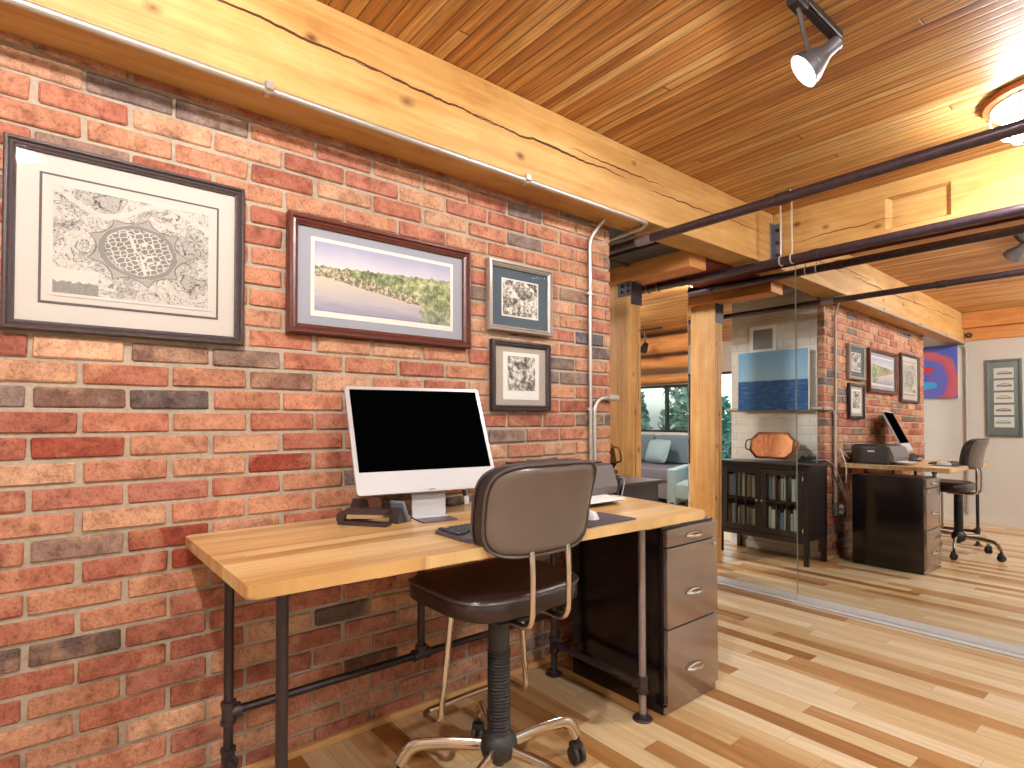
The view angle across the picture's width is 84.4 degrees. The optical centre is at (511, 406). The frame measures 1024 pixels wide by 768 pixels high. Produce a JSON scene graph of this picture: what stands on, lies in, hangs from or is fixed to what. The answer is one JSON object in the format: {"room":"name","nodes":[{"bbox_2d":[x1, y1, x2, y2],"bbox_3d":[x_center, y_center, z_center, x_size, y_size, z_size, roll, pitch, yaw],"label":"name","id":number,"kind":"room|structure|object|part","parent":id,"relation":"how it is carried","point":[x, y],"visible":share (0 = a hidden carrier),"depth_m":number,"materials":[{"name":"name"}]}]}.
{"room":"home office","nodes":[
{"label":"home office","id":0,"kind":"room"},
{"bbox_2d":[0,31,610,767],"bbox_3d":[-0.744,-0.050,2.394,2.587,2.433,0.806,1,-2,-39],"label":"wall","id":1,"kind":"structure","parent":0,"point":[115,451],"depth_m":1.73,"materials":[{"name":"red brick"}]},
{"bbox_2d":[0,132,244,345],"bbox_3d":[-1.064,-0.440,1.599,0.566,0.494,0.028,1,-2,-39],"label":"framed picture","id":2,"kind":"object","parent":1,"relation":"attached to","point":[94,244],"visible":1,"depth_m":1.57,"materials":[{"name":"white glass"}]},
{"bbox_2d":[49,181,210,311],"bbox_3d":[-1.065,-0.440,1.599,0.380,0.300,0.002,1,-2,-39],"label":"print","id":3,"kind":"object","parent":2,"relation":"attached to","point":[109,247],"depth_m":1.58},
{"bbox_2d":[285,210,470,348],"bbox_3d":[-0.457,-0.441,2.094,0.734,0.402,0.032,1,-2,-39],"label":"framed landscape","id":4,"kind":"object","parent":1,"relation":"attached to","point":[344,280],"visible":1,"depth_m":2.06,"materials":[{"name":"brown wood"}]},
{"bbox_2d":[314,240,449,325],"bbox_3d":[-0.460,-0.445,2.097,0.548,0.238,0.002,1,-2,-39],"label":"print","id":5,"kind":"object","parent":4,"relation":"attached to","point":[352,281],"depth_m":2.07},
{"bbox_2d":[241,646,572,767],"bbox_3d":[-0.481,1.145,2.050,2.583,0.024,0.024,1,-2,-39],"label":"baseboard","id":6,"kind":"structure","parent":1,"relation":"attached to","point":[269,762],"depth_m":2.04,"materials":[{"name":"brown wood"}]},
{"bbox_2d":[486,257,552,337],"bbox_3d":[0.041,-0.475,2.504,0.370,0.305,0.030,1,-2,-39],"label":"framed print","id":7,"kind":"object","parent":1,"relation":"attached to","point":[519,298],"visible":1,"depth_m":2.50,"materials":[{"name":"grey metal"}]},
{"bbox_2d":[489,339,550,410],"bbox_3d":[0.044,-0.133,2.502,0.340,0.304,0.026,1,-2,-39],"label":"framed piece","id":8,"kind":"object","parent":1,"relation":"attached to","point":[520,372],"visible":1,"depth_m":2.49,"materials":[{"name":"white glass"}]},
{"bbox_2d":[508,356,534,390],"bbox_3d":[0.043,-0.145,2.503,0.158,0.150,0.002,1,-2,-39],"label":"print","id":9,"kind":"object","parent":8,"relation":"attached to","point":[521,369],"depth_m":2.50},
{"bbox_2d":[585,219,604,459],"bbox_3d":[0.413,-0.080,2.784,0.102,1.700,0.037,0,-1,-2],"label":"conduit","id":10,"kind":"object","parent":1,"relation":"attached to","point":[589,293],"visible":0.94,"depth_m":2.78,"materials":[{"name":"silver metal"}]},
{"bbox_2d":[592,395,618,460],"bbox_3d":[0.211,0.353,3.173,0.201,0.811,0.876,1,-2,-39],"label":"conduit","id":11,"kind":"object","parent":1,"relation":"attached to","point":[607,397],"visible":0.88,"depth_m":2.79,"materials":[{"name":"silver metal"}]},
{"bbox_2d":[270,498,1023,767],"bbox_3d":[0.752,1.265,4.502,9.500,0.120,10.800,1,-2,-39],"label":"floor","id":12,"kind":"structure","parent":0,"point":[797,685],"depth_m":2.16,"materials":[{"name":"brown wood"}]},
{"bbox_2d":[186,494,704,767],"bbox_3d":[-0.084,0.769,1.911,1.684,0.768,0.731,1,-2,-39],"label":"desk","id":13,"kind":"object","parent":12,"relation":"on","point":[279,561],"visible":0.84,"depth_m":1.61,"materials":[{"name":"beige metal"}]},
{"bbox_3d":[-0.822,0.778,1.639,0.027,0.731,0.026,1,-2,-39],"label":"leg","id":14,"kind":"part","parent":13,"relation":"part of","materials":[{"name":"black metal"}]},
{"bbox_3d":[-0.669,1.016,1.448,0.026,0.025,0.481,1,-2,-39],"label":"rail","id":15,"kind":"part","parent":13,"relation":"part of","materials":[{"name":"metal"}]},
{"bbox_3d":[-0.517,0.770,1.267,0.027,0.731,0.026,1,-2,-39],"label":"leg","id":16,"kind":"part","parent":13,"relation":"part of","materials":[{"name":"black metal"}]},
{"bbox_2d":[336,507,391,526],"bbox_3d":[-0.478,0.355,1.823,0.185,0.057,0.034,0,-1,17],"label":"stapler","id":17,"kind":"object","parent":13,"relation":"on","point":[342,518],"visible":1,"depth_m":1.81,"materials":[{"name":"brown plastic"}]},
{"bbox_3d":[-0.483,0.349,1.824,0.175,0.045,0.034,0,-1,17],"label":"arm","id":18,"kind":"part","parent":17,"relation":"part of","materials":[{"name":"brown plastic"}]},
{"bbox_2d":[345,515,385,518],"bbox_3d":[-0.472,0.355,1.821,0.138,0.018,0.022,0,-1,17],"label":"magazine","id":19,"kind":"object","parent":17,"relation":"on","point":[346,516],"depth_m":1.81,"materials":[{"name":"beige paper"}]},
{"bbox_2d":[350,497,386,520],"bbox_3d":[-0.492,0.348,1.949,0.045,0.075,0.142,-1,-1,26],"label":"tape dispenser","id":20,"kind":"object","parent":13,"relation":"on","point":[373,501],"visible":0.54,"depth_m":1.90,"materials":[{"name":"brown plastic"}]},
{"bbox_3d":[-0.320,0.894,2.048,1.298,0.025,0.026,1,-2,-39],"label":"rail","id":21,"kind":"part","parent":13,"relation":"part of","materials":[{"name":"black metal"}]},
{"bbox_2d":[389,500,410,523],"bbox_3d":[-0.373,0.348,1.874,0.060,0.072,0.064,-1,-1,31],"label":"phone stand","id":22,"kind":"object","parent":13,"relation":"on","point":[399,514],"visible":0.99,"depth_m":1.85,"materials":[{"name":"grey plastic"}]},
{"bbox_2d":[344,386,493,522],"bbox_3d":[-0.300,0.158,1.992,0.520,0.457,0.251,1,-1,-31],"label":"desktop computer","id":23,"kind":"object","parent":13,"relation":"on","point":[424,443],"visible":0.92,"depth_m":1.99,"materials":[{"name":"silver metal"}]},
{"bbox_3d":[-0.329,0.657,2.046,0.027,0.474,0.026,1,-2,-39],"label":"leg","id":24,"kind":"part","parent":13,"relation":"part of","materials":[{"name":"black metal"}]},
{"bbox_2d":[435,523,472,543],"bbox_3d":[-0.011,0.373,1.755,0.430,0.016,0.200,1,-2,-39],"label":"keyboard","id":25,"kind":"object","parent":13,"relation":"on","point":[462,532],"visible":0.27,"depth_m":1.64,"materials":[{"name":"plastic"}]},
{"bbox_2d":[445,502,463,505],"bbox_3d":[-0.275,0.385,2.182,0.037,0.009,0.221,-1,-2,44],"label":"cable","id":26,"kind":"object","parent":13,"relation":"on","point":[460,503],"visible":0.4,"depth_m":2.21,"materials":[{"name":"black plastic"}]},
{"bbox_2d":[461,489,468,503],"bbox_3d":[-0.188,0.363,2.269,0.027,0.061,0.022,1,-2,-39],"label":"power adapter","id":27,"kind":"object","parent":13,"relation":"on","point":[465,498],"visible":0.82,"depth_m":2.26,"materials":[{"name":"white plastic"}]},
{"bbox_3d":[0.181,0.793,2.462,0.027,0.731,0.026,1,-2,-39],"label":"leg","id":28,"kind":"part","parent":13,"relation":"part of","materials":[{"name":"metal"}]},
{"bbox_2d":[503,458,625,504],"bbox_3d":[0.229,0.313,2.334,0.401,0.160,0.402,1,-2,-39],"label":"printer","id":29,"kind":"object","parent":13,"relation":"on","point":[605,484],"visible":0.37,"depth_m":2.33,"materials":[{"name":"grey plastic"}]},
{"bbox_3d":[0.181,0.238,2.394,0.360,0.008,0.220,1,-2,-39],"label":"scanner lid","id":30,"kind":"part","parent":29,"relation":"part of","materials":[{"name":"black plastic"}]},
{"bbox_3d":[0.286,0.304,2.264,0.380,0.115,0.037,1,-2,-39],"label":"control panel","id":31,"kind":"part","parent":29,"relation":"part of","materials":[{"name":"grey plastic"}]},
{"bbox_3d":[0.334,1.032,2.271,0.026,0.025,0.481,1,-2,-39],"label":"rail","id":32,"kind":"part","parent":13,"relation":"part of","materials":[{"name":"metal"}]},
{"bbox_2d":[587,512,635,527],"bbox_3d":[0.279,0.382,1.909,0.240,0.004,0.170,1,-2,-39],"label":"mouse pad","id":33,"kind":"object","parent":13,"relation":"on","point":[604,518],"visible":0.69,"depth_m":1.89,"materials":[{"name":"grey fabric"}]},
{"bbox_2d":[588,510,598,519],"bbox_3d":[0.244,0.364,1.920,0.110,0.035,0.062,-1,-1,36],"label":"mouse","id":34,"kind":"object","parent":33,"relation":"on","point":[593,515],"visible":0.3,"depth_m":1.88,"materials":[{"name":"white plastic"}]},
{"bbox_3d":[0.483,0.785,2.094,0.027,0.731,0.026,1,-2,-39],"label":"leg","id":35,"kind":"part","parent":13,"relation":"part of","materials":[{"name":"grey metal"}]},
{"bbox_2d":[394,459,596,767],"bbox_3d":[-0.023,0.651,1.689,0.587,0.992,0.639,1,-1,-33],"label":"office chair","id":36,"kind":"object","parent":12,"relation":"on","point":[523,512],"visible":1,"depth_m":1.62,"materials":[{"name":"brown leather"}]},
{"bbox_3d":[-0.208,1.023,1.668,0.281,0.092,0.022,0,-1,3],"label":"leg","id":37,"kind":"part","parent":36,"relation":"part of","materials":[{"name":"silver metal"}]},
{"bbox_3d":[-0.083,1.026,1.824,0.022,0.092,0.281,0,-1,-15],"label":"leg","id":38,"kind":"part","parent":36,"relation":"part of","materials":[{"name":"silver metal"}]},
{"bbox_3d":[-0.098,1.019,1.502,0.022,0.092,0.281,-1,-1,21],"label":"leg","id":39,"kind":"part","parent":36,"relation":"part of","materials":[{"name":"silver metal"}]},
{"bbox_3d":[-0.057,0.570,1.787,0.464,0.087,0.414,1,-2,-39],"label":"seat","id":40,"kind":"part","parent":36,"relation":"part of","materials":[{"name":"leather"}]},
{"bbox_3d":[0.086,0.284,1.604,0.409,0.254,0.152,1,-2,-39],"label":"backrest","id":41,"kind":"part","parent":36,"relation":"part of","materials":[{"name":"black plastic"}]},
{"bbox_3d":[0.094,1.020,1.554,0.281,0.092,0.022,-1,-2,39],"label":"leg","id":42,"kind":"part","parent":36,"relation":"part of","materials":[{"name":"silver metal"}]},
{"bbox_3d":[0.108,0.284,1.577,0.393,0.238,0.088,1,-2,-39],"label":"panel","id":43,"kind":"part","parent":36,"relation":"part of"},
{"bbox_3d":[0.104,1.024,1.754,0.281,0.092,0.022,1,-1,-33],"label":"leg","id":44,"kind":"part","parent":36,"relation":"part of","materials":[{"name":"silver metal"}]},
{"bbox_2d":[609,281,641,476],"bbox_3d":[0.759,0.161,3.842,0.124,2.060,0.227,1,-2,-39],"label":"timber post","id":45,"kind":"object","parent":12,"relation":"on","point":[625,298],"visible":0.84,"depth_m":3.79,"materials":[{"name":"wood"}]},
{"bbox_2d":[612,475,661,501],"bbox_3d":[0.448,0.793,3.286,0.367,0.775,0.774,1,-2,-39],"label":"display cabinet","id":46,"kind":"object","parent":12,"relation":"on","point":[635,487],"visible":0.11,"depth_m":3.03,"materials":[{"name":"brown wood"}]},
{"bbox_2d":[609,442,621,468],"bbox_3d":[0.449,0.272,3.279,0.088,0.217,0.452,1,-2,-39],"label":"copper tray","id":47,"kind":"object","parent":46,"relation":"on","point":[613,461],"visible":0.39,"depth_m":3.14,"materials":[{"name":"brown metal"}]},
{"bbox_3d":[0.588,0.269,3.131,0.036,0.099,0.047,1,-2,-39],"label":"handle","id":48,"kind":"part","parent":47,"relation":"part of","materials":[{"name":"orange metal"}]},
{"bbox_2d":[614,469,624,495],"bbox_3d":[0.506,0.577,2.895,0.145,0.530,0.410,0,-1,4],"label":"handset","id":49,"kind":"object","parent":46,"relation":"on","point":[618,478],"visible":0.25,"depth_m":2.88,"materials":[{"name":"black plastic"}]},
{"bbox_3d":[0.510,0.606,2.845,0.073,0.470,0.302,-1,-1,22],"label":"power cord","id":50,"kind":"part","parent":49,"relation":"part of","materials":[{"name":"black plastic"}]},
{"bbox_3d":[0.523,0.566,2.846,0.084,0.403,0.325,-1,-1,24],"label":"data cord","id":51,"kind":"part","parent":49,"relation":"part of","materials":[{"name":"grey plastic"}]},
{"bbox_3d":[0.657,0.703,2.991,0.315,0.563,0.018,1,-2,-39],"label":"panel","id":52,"kind":"part","parent":46,"relation":"part of","materials":[{"name":"grey plastic"}]},
{"bbox_3d":[0.783,0.800,3.103,0.036,0.753,0.036,1,-2,-39],"label":"leg","id":53,"kind":"part","parent":46,"relation":"part of","materials":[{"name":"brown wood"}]},
{"bbox_2d":[573,516,717,715],"bbox_3d":[0.565,0.812,2.388,0.350,0.700,0.518,1,-2,-39],"label":"filing cabinet","id":54,"kind":"object","parent":12,"relation":"on","point":[680,559],"visible":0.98,"depth_m":2.23,"materials":[{"name":"black metal"}]},
{"bbox_3d":[0.705,0.499,2.222,0.342,0.065,0.020,1,-2,-39],"label":"drawer","id":55,"kind":"part","parent":54,"relation":"part of","materials":[{"name":"brown metal"}]},
{"bbox_3d":[0.706,0.686,2.219,0.342,0.299,0.020,1,-2,-39],"label":"drawer","id":56,"kind":"part","parent":54,"relation":"part of","materials":[{"name":"metal"}]},
{"bbox_3d":[0.706,0.979,2.212,0.342,0.278,0.020,1,-2,-39],"label":"drawer","id":57,"kind":"part","parent":54,"relation":"part of","materials":[{"name":"brown metal"}]},
{"bbox_3d":[0.719,0.498,2.205,0.107,0.020,0.030,1,-2,-39],"label":"handle","id":58,"kind":"part","parent":54,"relation":"part of","materials":[{"name":"silver metal"}]},
{"bbox_3d":[0.720,0.718,2.201,0.107,0.020,0.030,1,-2,-39],"label":"handle","id":59,"kind":"part","parent":54,"relation":"part of","materials":[{"name":"silver metal"}]},
{"bbox_3d":[0.720,1.009,2.195,0.107,0.020,0.030,1,-2,-39],"label":"handle","id":60,"kind":"part","parent":54,"relation":"part of","materials":[{"name":"silver metal"}]},
{"bbox_2d":[641,434,687,501],"bbox_3d":[1.968,0.849,8.153,1.160,0.860,2.570,1,-2,-39],"label":"sofa","id":61,"kind":"object","parent":12,"relation":"on","point":[678,453],"visible":0.12,"depth_m":7.92,"materials":[{"name":"grey fabric"}]},
{"bbox_2d":[641,434,657,461],"bbox_3d":[1.840,0.637,8.771,0.220,0.410,1.000,1,-2,-39],"label":"cushion","id":62,"kind":"object","parent":61,"relation":"on","point":[645,439],"depth_m":8.43,"materials":[{"name":"grey fabric"}]},
{"bbox_2d":[645,439,670,462],"bbox_3d":[2.072,0.636,8.030,0.191,0.326,0.440,1,-1,-27],"label":"cushion","id":63,"kind":"object","parent":61,"relation":"on","point":[657,451],"visible":1,"depth_m":7.94,"materials":[{"name":"teal fabric"}]},
{"bbox_2d":[641,463,681,481],"bbox_3d":[2.116,0.894,7.672,0.780,0.170,1.000,1,-2,-39],"label":"seat cushion","id":64,"kind":"object","parent":61,"relation":"on","point":[648,470],"depth_m":7.44,"materials":[{"name":"grey fabric"}]},
{"bbox_2d":[656,435,687,464],"bbox_3d":[2.487,0.619,7.982,0.220,0.410,1.000,1,-2,-39],"label":"cushion","id":65,"kind":"object","parent":61,"relation":"on","point":[678,453],"depth_m":7.99,"materials":[{"name":"grey fabric"}]},
{"bbox_2d":[667,464,687,506],"bbox_3d":[2.090,0.790,5.784,0.810,0.880,0.752,-1,-1,31],"label":"armchair","id":66,"kind":"object","parent":12,"relation":"on","point":[677,477],"visible":0.14,"depth_m":5.65,"materials":[{"name":"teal fabric"}]},
{"bbox_3d":[2.067,0.849,5.745,0.660,0.160,0.660,-1,-1,31],"label":"seat","id":67,"kind":"part","parent":66,"relation":"part of","materials":[{"name":"fabric"}]},
{"bbox_2d":[717,581,1023,659],"bbox_3d":[2.682,1.151,2.239,0.077,0.010,4.550,1,-2,-39],"label":"track","id":68,"kind":"object","parent":12,"relation":"on","point":[885,623],"visible":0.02,"depth_m":3.03,"materials":[{"name":"metal"}]},
{"bbox_2d":[688,266,797,599],"bbox_3d":[1.506,0.159,3.750,0.023,2.042,0.757,2,-2,-39],"label":"mirror door","id":69,"kind":"structure","parent":68,"relation":"on","point":[742,409],"depth_m":3.69,"materials":[{"name":"clear mirror"}]},
{"bbox_3d":[1.499,1.162,3.721,0.023,0.036,0.757,2,-2,-39],"label":"rail","id":70,"kind":"part","parent":69,"relation":"part of","materials":[{"name":"metal"}]},
{"bbox_2d":[796,219,1023,654],"bbox_3d":[2.252,0.140,2.841,0.023,2.042,1.591,2,-2,-39],"label":"mirror door","id":71,"kind":"structure","parent":68,"relation":"on","point":[910,355],"depth_m":2.97,"materials":[{"name":"clear mirror"}]},
{"bbox_3d":[2.244,1.142,2.812,0.023,0.036,1.591,2,-2,-39],"label":"rail","id":72,"kind":"part","parent":71,"relation":"part of","materials":[{"name":"metal"}]},
{"bbox_2d":[641,351,687,435],"bbox_3d":[4.095,0.042,7.270,0.150,2.430,10.800,1,-2,-39],"label":"wall","id":73,"kind":"structure","parent":0,"point":[676,370],"depth_m":9.14,"materials":[{"name":"brown wood"}]},
{"bbox_2d":[641,372,687,384],"bbox_3d":[3.109,-0.468,8.285,0.185,0.189,7.803,1,-2,-39],"label":"lintel","id":74,"kind":"object","parent":73,"relation":"attached to","point":[682,377],"visible":0.15,"depth_m":8.99,"materials":[{"name":"brown wood"}]},
{"bbox_2d":[641,384,687,432],"bbox_3d":[2.328,0.044,9.410,0.070,0.760,3.250,1,-2,-39],"label":"window","id":75,"kind":"structure","parent":73,"relation":"in","point":[666,387],"depth_m":9.15,"materials":[{"name":"black metal"}]},
{"bbox_2d":[317,0,1023,337],"bbox_3d":[0.748,-1.284,4.555,9.500,0.120,10.800,1,-2,-39],"label":"ceiling","id":76,"kind":"structure","parent":0,"point":[709,91],"depth_m":2.17,"materials":[{"name":"brown wood"}]},
{"bbox_2d":[0,0,772,266],"bbox_3d":[-0.221,-1.104,2.208,4.827,0.332,0.180,1,-2,-39],"label":"timber beam","id":77,"kind":"structure","parent":76,"relation":"attached to","point":[311,50],"depth_m":1.95,"materials":[{"name":"beige wood"}]},
{"bbox_2d":[0,0,647,241],"bbox_3d":[-0.785,-0.933,1.891,3.521,0.041,0.463,1,-2,-39],"label":"conduit","id":78,"kind":"object","parent":77,"relation":"attached to","point":[268,89],"visible":0.97,"depth_m":1.69,"materials":[{"name":"silver metal"}]},
{"bbox_2d":[769,223,782,258],"bbox_3d":[1.697,-1.057,3.627,0.060,0.245,0.054,1,-2,-39],"label":"bracket","id":79,"kind":"object","parent":77,"relation":"attached to","point":[774,229],"visible":0.78,"depth_m":3.64,"materials":[{"name":"grey metal"}]},
{"bbox_2d":[609,118,1023,253],"bbox_3d":[0.884,-0.877,2.724,0.052,0.052,7.590,1,-2,-39],"label":"ceiling pipe","id":80,"kind":"object","parent":77,"relation":"hanging from","point":[1015,128],"visible":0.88,"depth_m":2.20,"materials":[{"name":"brown metal"}]},
{"bbox_2d":[608,227,637,245],"bbox_3d":[-0.296,-1.067,4.468,0.200,0.314,3.403,1,-2,-39],"label":"air duct","id":81,"kind":"object","parent":76,"relation":"attached to","point":[612,232],"visible":0.02,"depth_m":3.23,"materials":[{"name":"grey metal"}]},
{"bbox_2d":[608,242,679,268],"bbox_3d":[-0.122,-1.059,4.610,0.226,0.324,3.403,1,-2,-39],"label":"duct","id":82,"kind":"object","parent":76,"relation":"hanging from","point":[655,249],"visible":0.04,"depth_m":3.46,"materials":[{"name":"grey metal"}]},
{"bbox_2d":[640,327,662,352],"bbox_3d":[1.962,-0.968,8.389,0.162,0.357,0.600,1,-2,-39],"label":"ceiling spotlight","id":83,"kind":"object","parent":76,"relation":"attached to","point":[644,347],"visible":0.87,"depth_m":8.36,"materials":[{"name":"black plastic"}]},
{"bbox_3d":[1.983,-1.136,8.409,0.030,0.020,0.600,1,-2,-39],"label":"track rail","id":84,"kind":"part","parent":83,"relation":"part of","materials":[{"name":"black plastic"}]},
{"bbox_2d":[609,250,705,286],"bbox_3d":[0.052,-1.013,4.752,0.180,0.409,3.404,1,-2,-39],"label":"header beam","id":85,"kind":"structure","parent":76,"relation":"attached to","point":[678,263],"depth_m":3.57,"materials":[{"name":"brown wood"}]},
{"bbox_2d":[642,258,732,286],"bbox_3d":[0.275,-0.879,4.931,0.385,0.032,3.404,1,-2,-39],"label":"board","id":86,"kind":"object","parent":85,"relation":"attached to","point":[711,265],"visible":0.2,"depth_m":3.67,"materials":[{"name":"brown wood"}]},
{"bbox_3d":[0.995,-0.851,4.127,0.067,0.062,0.048,1,-2,-39],"label":"hanger","id":87,"kind":"object","parent":86,"relation":"hanging from","visible":0},
{"bbox_2d":[642,203,1023,293],"bbox_3d":[1.638,-0.871,3.342,0.057,0.056,7.590,1,-2,-39],"label":"pipe","id":88,"kind":"object","parent":87,"relation":"hanging from","point":[1015,210],"visible":0.83,"depth_m":3.04,"materials":[{"name":"brown metal"}]},
{"bbox_2d":[640,333,687,355],"bbox_3d":[2.839,-0.969,8.072,0.310,0.301,7.803,1,-2,-39],"label":"beam","id":89,"kind":"structure","parent":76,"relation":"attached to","point":[674,343],"depth_m":8.50,"materials":[{"name":"brown wood"}]},
{"bbox_2d":[778,205,782,266],"bbox_3d":[1.609,-1.043,3.380,0.051,0.412,0.048,0,-1,4],"label":"hanger","id":90,"kind":"object","parent":76,"relation":"hanging from","point":[780,205],"visible":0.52,"depth_m":3.38,"materials":[{"name":"metal"}]},
{"bbox_3d":[1.609,-1.072,3.381,0.010,0.347,0.010,0,-1,-17],"label":"rod","id":91,"kind":"part","parent":90,"relation":"part of","materials":[{"name":"silver metal"}]},
{"bbox_2d":[789,202,794,263],"bbox_3d":[1.651,-1.044,3.330,0.051,0.412,0.048,0,-1,4],"label":"hanger","id":92,"kind":"object","parent":76,"relation":"hanging from","point":[791,202],"visible":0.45,"depth_m":3.33,"materials":[{"name":"metal"}]},
{"bbox_3d":[1.651,-1.073,3.331,0.010,0.347,0.010,0,-1,-17],"label":"rod","id":93,"kind":"part","parent":92,"relation":"part of","materials":[{"name":"silver metal"}]},
{"bbox_2d":[786,0,842,86],"bbox_3d":[0.884,-1.174,1.768,0.580,0.215,0.147,1,-2,-39],"label":"track light","id":94,"kind":"object","parent":76,"relation":"attached to","point":[808,65],"visible":1,"depth_m":1.83,"materials":[{"name":"silver metal"}]},
{"bbox_3d":[0.895,-1.268,1.756,0.580,0.026,0.036,1,-2,-39],"label":"track rail","id":95,"kind":"part","parent":94,"relation":"part of","materials":[{"name":"black plastic"}]},
{"bbox_2d":[774,145,1023,255],"bbox_3d":[3.000,-1.111,2.143,0.069,0.332,4.001,1,-2,-39],"label":"cross beam","id":96,"kind":"structure","parent":76,"relation":"attached to","point":[994,181],"depth_m":3.10,"materials":[{"name":"beige wood"}]},
{"bbox_2d":[688,214,1023,286],"bbox_3d":[2.761,-0.923,2.350,0.172,0.028,4.550,1,-2,-39],"label":"track","id":97,"kind":"object","parent":96,"relation":"attached to","point":[1018,217],"visible":0.24,"depth_m":3.17,"materials":[{"name":"black metal"}]},
{"bbox_2d":[981,78,1023,145],"bbox_3d":[2.157,-1.182,2.281,0.400,0.182,0.400,1,-2,-39],"label":"ceiling lamp","id":98,"kind":"object","parent":76,"relation":"attached to","point":[1005,106],"visible":0.79,"depth_m":2.29,"materials":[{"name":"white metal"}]},
{"bbox_3d":[2.157,-1.177,2.280,0.284,0.142,0.284,1,-2,-39],"label":"globe","id":99,"kind":"part","parent":98,"relation":"part of"},
{"label":"outside","id":100,"kind":"structure","parent":0,"visible":0},
{"bbox_3d":[1.597,1.685,1.176,36.000,0.100,32.000,1,-2,-39],"label":"lawn","id":101,"kind":"structure","parent":100,"visible":0},
{"bbox_2d":[641,392,652,429],"bbox_3d":[2.054,0.519,12.131,1.591,3.088,2.122,1,-2,-39],"label":"tree","id":102,"kind":"object","parent":101,"relation":"on","point":[644,412],"visible":0.02,"depth_m":11.57,"materials":[{"name":"green plant"}]},
{"bbox_2d":[658,387,687,429],"bbox_3d":[3.841,0.369,10.780,1.745,3.311,2.345,1,-2,-39],"label":"tree","id":103,"kind":"object","parent":101,"relation":"on","point":[677,417],"visible":0.06,"depth_m":10.85,"materials":[{"name":"green plant"}]},
{"bbox_3d":[-2.705,0.083,8.742,9.500,2.430,0.100,1,-2,-39],"label":"wall","id":104,"kind":"structure","parent":0,"visible":0},
{"bbox_2d":[641,355,687,370],"bbox_3d":[2.931,-0.694,8.143,0.220,0.220,7.801,1,-2,-39],"label":"beam","id":105,"kind":"structure","parent":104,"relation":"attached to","point":[679,361],"depth_m":8.71,"materials":[{"name":"brown wood"}]}
]}

